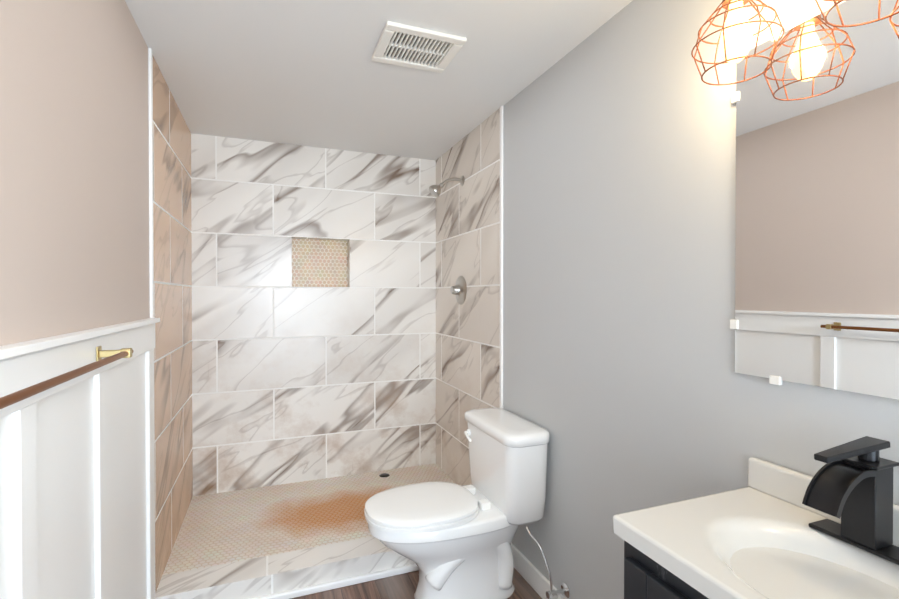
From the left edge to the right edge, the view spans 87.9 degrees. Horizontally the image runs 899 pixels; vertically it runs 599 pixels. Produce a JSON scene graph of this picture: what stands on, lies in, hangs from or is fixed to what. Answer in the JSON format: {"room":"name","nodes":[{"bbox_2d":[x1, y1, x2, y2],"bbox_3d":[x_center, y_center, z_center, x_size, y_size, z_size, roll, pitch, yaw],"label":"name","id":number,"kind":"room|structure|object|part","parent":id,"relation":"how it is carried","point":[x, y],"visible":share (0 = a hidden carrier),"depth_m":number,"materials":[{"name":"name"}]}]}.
{"room":"bathroom","nodes":[
{"label":"bathroom","id":0,"kind":"room"},
{"bbox_2d":[0,0,149,345],"bbox_3d":[-0.707,0.168,0.495,0.100,2.240,5.260,0,1,-21],"label":"wall","id":1,"kind":"structure","parent":0,"point":[74,191],"depth_m":1.09,"materials":[{"name":"beige paint"}]},
{"bbox_2d":[0,346,133,408],"bbox_3d":[-0.739,0.143,0.874,0.073,0.040,0.790,0,1,-21],"label":"towel rail","id":2,"kind":"object","parent":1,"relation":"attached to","point":[35,389],"visible":1,"depth_m":0.85,"materials":[{"name":"gold metal"}]},
{"bbox_3d":[-0.868,0.140,1.210,0.073,0.040,0.032,0,1,-21],"label":"post","id":3,"kind":"part","parent":2,"relation":"part of","materials":[{"name":"gold metal"}]},
{"bbox_2d":[0,318,159,598],"bbox_3d":[-0.435,0.690,-0.019,0.036,1.206,3.898,0,1,-21],"label":"wainscoting","id":4,"kind":"structure","parent":1,"relation":"attached to","point":[76,487],"depth_m":1.11,"materials":[{"name":"white wood"}]},
{"bbox_2d":[148,48,154,574],"bbox_3d":[-1.150,0.157,1.802,0.011,2.240,0.023,0,1,-21],"label":"trim","id":5,"kind":"structure","parent":1,"relation":"attached to","point":[150,124],"depth_m":1.79,"materials":[{"name":"white"}]},
{"bbox_2d":[152,54,192,592],"bbox_3d":[-1.335,0.098,2.272,0.004,2.130,0.990,0,1,-21],"label":"wall tiles","id":6,"kind":"structure","parent":1,"relation":"attached to","point":[172,232],"depth_m":2.16,"materials":[{"name":"tile"}]},
{"bbox_2d":[191,133,435,495],"bbox_3d":[-0.820,0.091,3.049,1.523,2.130,0.090,0,1,-21],"label":"wall tile","id":7,"kind":"structure","parent":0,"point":[313,313],"depth_m":2.98,"materials":[{"name":"tile"}]},
{"bbox_2d":[125,0,632,159],"bbox_3d":[0.050,-1.004,0.776,1.723,0.100,5.260,0,1,-21],"label":"ceiling","id":8,"kind":"structure","parent":0,"point":[310,73],"depth_m":1.92,"materials":[{"name":"white paint"}]},
{"bbox_2d":[371,21,466,72],"bbox_3d":[-0.123,-0.955,1.781,0.300,0.016,0.270,0,1,-21],"label":"ceiling vent","id":9,"kind":"object","parent":8,"relation":"in","point":[429,50],"visible":1,"depth_m":1.76,"materials":[{"name":"white plastic"}]},
{"bbox_2d":[291,568,541,598],"bbox_3d":[0.050,1.335,0.796,1.723,0.100,5.260,0,1,-21],"label":"floor","id":10,"kind":"structure","parent":0,"point":[402,586],"depth_m":2.04,"materials":[{"name":"wood"}]},
{"bbox_2d":[155,463,455,598],"bbox_3d":[-0.653,1.215,2.624,1.523,0.110,1.140,0,1,-21],"label":"shower floor","id":11,"kind":"structure","parent":10,"relation":"on","point":[252,542],"depth_m":2.26,"materials":[{"name":"tile"}]},
{"bbox_2d":[251,563,418,598],"bbox_3d":[-0.445,1.260,2.084,1.523,0.030,0.021,0,1,-21],"label":"trim","id":12,"kind":"structure","parent":11,"relation":"attached to","point":[322,587],"depth_m":2.06,"materials":[{"name":"white"}]},
{"bbox_2d":[379,473,389,476],"bbox_3d":[-0.428,1.155,3.064,0.068,0.003,0.068,0,1,-21],"label":"floor drain","id":13,"kind":"object","parent":11,"relation":"on","point":[384,475],"visible":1,"depth_m":3.06,"materials":[{"name":"grey metal"}]},
{"bbox_2d":[364,408,549,598],"bbox_3d":[0.002,0.906,2.001,0.726,0.738,0.494,0,1,-21],"label":"toilet","id":14,"kind":"object","parent":10,"relation":"on","point":[452,540],"visible":1,"depth_m":1.90,"materials":[{"name":"white ceramic"}]},
{"bbox_3d":[-0.117,0.872,1.954,0.470,0.019,0.379,0,1,-21],"label":"seat","id":15,"kind":"part","parent":14,"relation":"part of","materials":[{"name":"white plastic"}]},
{"bbox_3d":[-0.117,0.848,1.954,0.466,0.024,0.374,0,1,-21],"label":"lid","id":16,"kind":"part","parent":14,"relation":"part of","materials":[{"name":"white plastic"}]},
{"bbox_3d":[0.001,1.079,2.002,0.698,0.393,0.375,0,1,-21],"label":"bowl","id":17,"kind":"part","parent":14,"relation":"part of","materials":[{"name":"white ceramic"}]},
{"bbox_3d":[0.089,0.635,2.184,0.036,0.035,0.097,0,1,-21],"label":"handle","id":18,"kind":"part","parent":14,"relation":"part of","materials":[{"name":"white plastic"}]},
{"bbox_3d":[0.242,0.561,2.090,0.211,0.050,0.494,0,1,-21],"label":"tank lid","id":19,"kind":"part","parent":14,"relation":"part of","materials":[{"name":"white ceramic"}]},
{"bbox_3d":[0.246,0.752,2.093,0.195,0.340,0.470,0,1,-21],"label":"tank","id":20,"kind":"part","parent":14,"relation":"part of","materials":[{"name":"white ceramic"}]},
{"bbox_2d":[613,457,898,598],"bbox_3d":[0.637,0.833,0.755,0.447,0.905,0.630,0,1,-21],"label":"bathroom vanity","id":21,"kind":"object","parent":10,"relation":"on","point":[758,538],"visible":0.88,"depth_m":0.89,"materials":[{"name":"white"}]},
{"bbox_3d":[0.464,0.856,0.689,0.018,0.660,0.570,0,1,-21],"label":"door frame","id":22,"kind":"part","parent":21,"relation":"part of","materials":[{"name":"black wood"}]},
{"bbox_2d":[802,436,898,564],"bbox_3d":[0.718,0.353,0.835,0.174,0.191,0.164,0,1,-21],"label":"faucet","id":23,"kind":"object","parent":21,"relation":"on","point":[851,484],"visible":1,"depth_m":0.83,"materials":[{"name":"black metal"}]},
{"bbox_3d":[0.689,0.333,0.824,0.113,0.070,0.054,0,1,-21],"label":"spout","id":24,"kind":"part","parent":23,"relation":"part of","materials":[{"name":"grey metal"}]},
{"bbox_3d":[0.717,0.275,0.835,0.166,0.035,0.038,0,1,-21],"label":"handle","id":25,"kind":"part","parent":23,"relation":"part of","materials":[{"name":"grey metal"}]},
{"bbox_2d":[503,0,898,598],"bbox_3d":[0.808,0.163,1.077,0.100,2.240,5.260,0,1,-21],"label":"wall","id":26,"kind":"structure","parent":0,"point":[627,387],"depth_m":1.50,"materials":[{"name":"grey paint"}]},
{"bbox_2d":[436,108,499,485],"bbox_3d":[0.083,0.093,2.817,0.004,2.130,0.990,0,1,-21],"label":"wall tiles","id":27,"kind":"structure","parent":26,"relation":"attached to","point":[468,329],"depth_m":2.76,"materials":[{"name":"tile"}]},
{"bbox_2d":[429,176,464,196],"bbox_3d":[-0.019,-0.676,2.777,0.213,0.143,0.076,0,1,-21],"label":"shower head","id":28,"kind":"object","parent":27,"relation":"attached to","point":[435,190],"visible":1,"depth_m":2.76},
{"bbox_2d":[450,276,466,304],"bbox_3d":[0.038,-0.057,2.831,0.070,0.176,0.176,0,1,-21],"label":"shower valve","id":29,"kind":"object","parent":27,"relation":"attached to","point":[458,290],"visible":1,"depth_m":2.81,"materials":[{"name":"silver metal"}]},
{"bbox_2d":[500,106,502,408],"bbox_3d":[0.261,0.152,2.345,0.011,2.240,0.023,0,1,-21],"label":"trim","id":30,"kind":"structure","parent":26,"relation":"attached to","point":[501,256],"depth_m":2.33,"materials":[{"name":"white"}]},
{"bbox_2d":[511,543,565,598],"bbox_3d":[0.963,1.240,0.524,0.014,0.095,3.898,0,1,-21],"label":"baseboard","id":31,"kind":"structure","parent":26,"relation":"attached to","point":[534,577],"depth_m":2.06,"materials":[{"name":"white wood"}]},
{"bbox_2d":[526,526,569,598],"bbox_3d":[0.392,1.057,1.873,0.109,0.244,0.156,0,1,-21],"label":"water supply line","id":32,"kind":"object","parent":26,"relation":"attached to","point":[564,590],"visible":1,"depth_m":1.83,"materials":[{"name":"silver metal"}]},
{"bbox_2d":[691,0,783,85],"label":"sconce","id":33,"kind":"object","parent":26,"relation":"attached to","point":[736,38],"depth_m":1.01,"materials":[{"name":"orange metal"}]},
{"bbox_2d":[722,0,749,9],"bbox_3d":[0.670,-0.741,1.044,0.135,0.168,0.054,0,1,-21],"label":"socket","id":34,"kind":"object","parent":33,"relation":"attached to","point":[724,2],"depth_m":1.03,"materials":[{"name":"metal"}]},
{"bbox_3d":[0.633,-0.590,1.030,0.064,0.133,0.064,0,1,-21],"label":"bulb","id":35,"kind":"part","parent":33,"relation":"part of","materials":[{"name":"beige glass"}]},
{"bbox_2d":[730,0,898,399],"bbox_3d":[0.827,-0.208,0.866,0.011,0.809,0.657,0,1,-21],"label":"mirror","id":36,"kind":"object","parent":26,"relation":"attached to","point":[817,219],"visible":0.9,"depth_m":0.98,"materials":[{"name":"clear glass"}]},
{"bbox_2d":[748,457,898,545],"bbox_3d":[0.836,0.416,0.828,0.022,0.072,0.630,0,1,-21],"label":"backsplash","id":37,"kind":"structure","parent":26,"relation":"attached to","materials":[{"name":"white stone"}]},
{"bbox_2d":[815,0,898,26],"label":"sconce","id":38,"kind":"object","parent":26,"relation":"attached to","point":[835,3],"depth_m":0.85,"materials":[{"name":"orange metal"}]}
]}

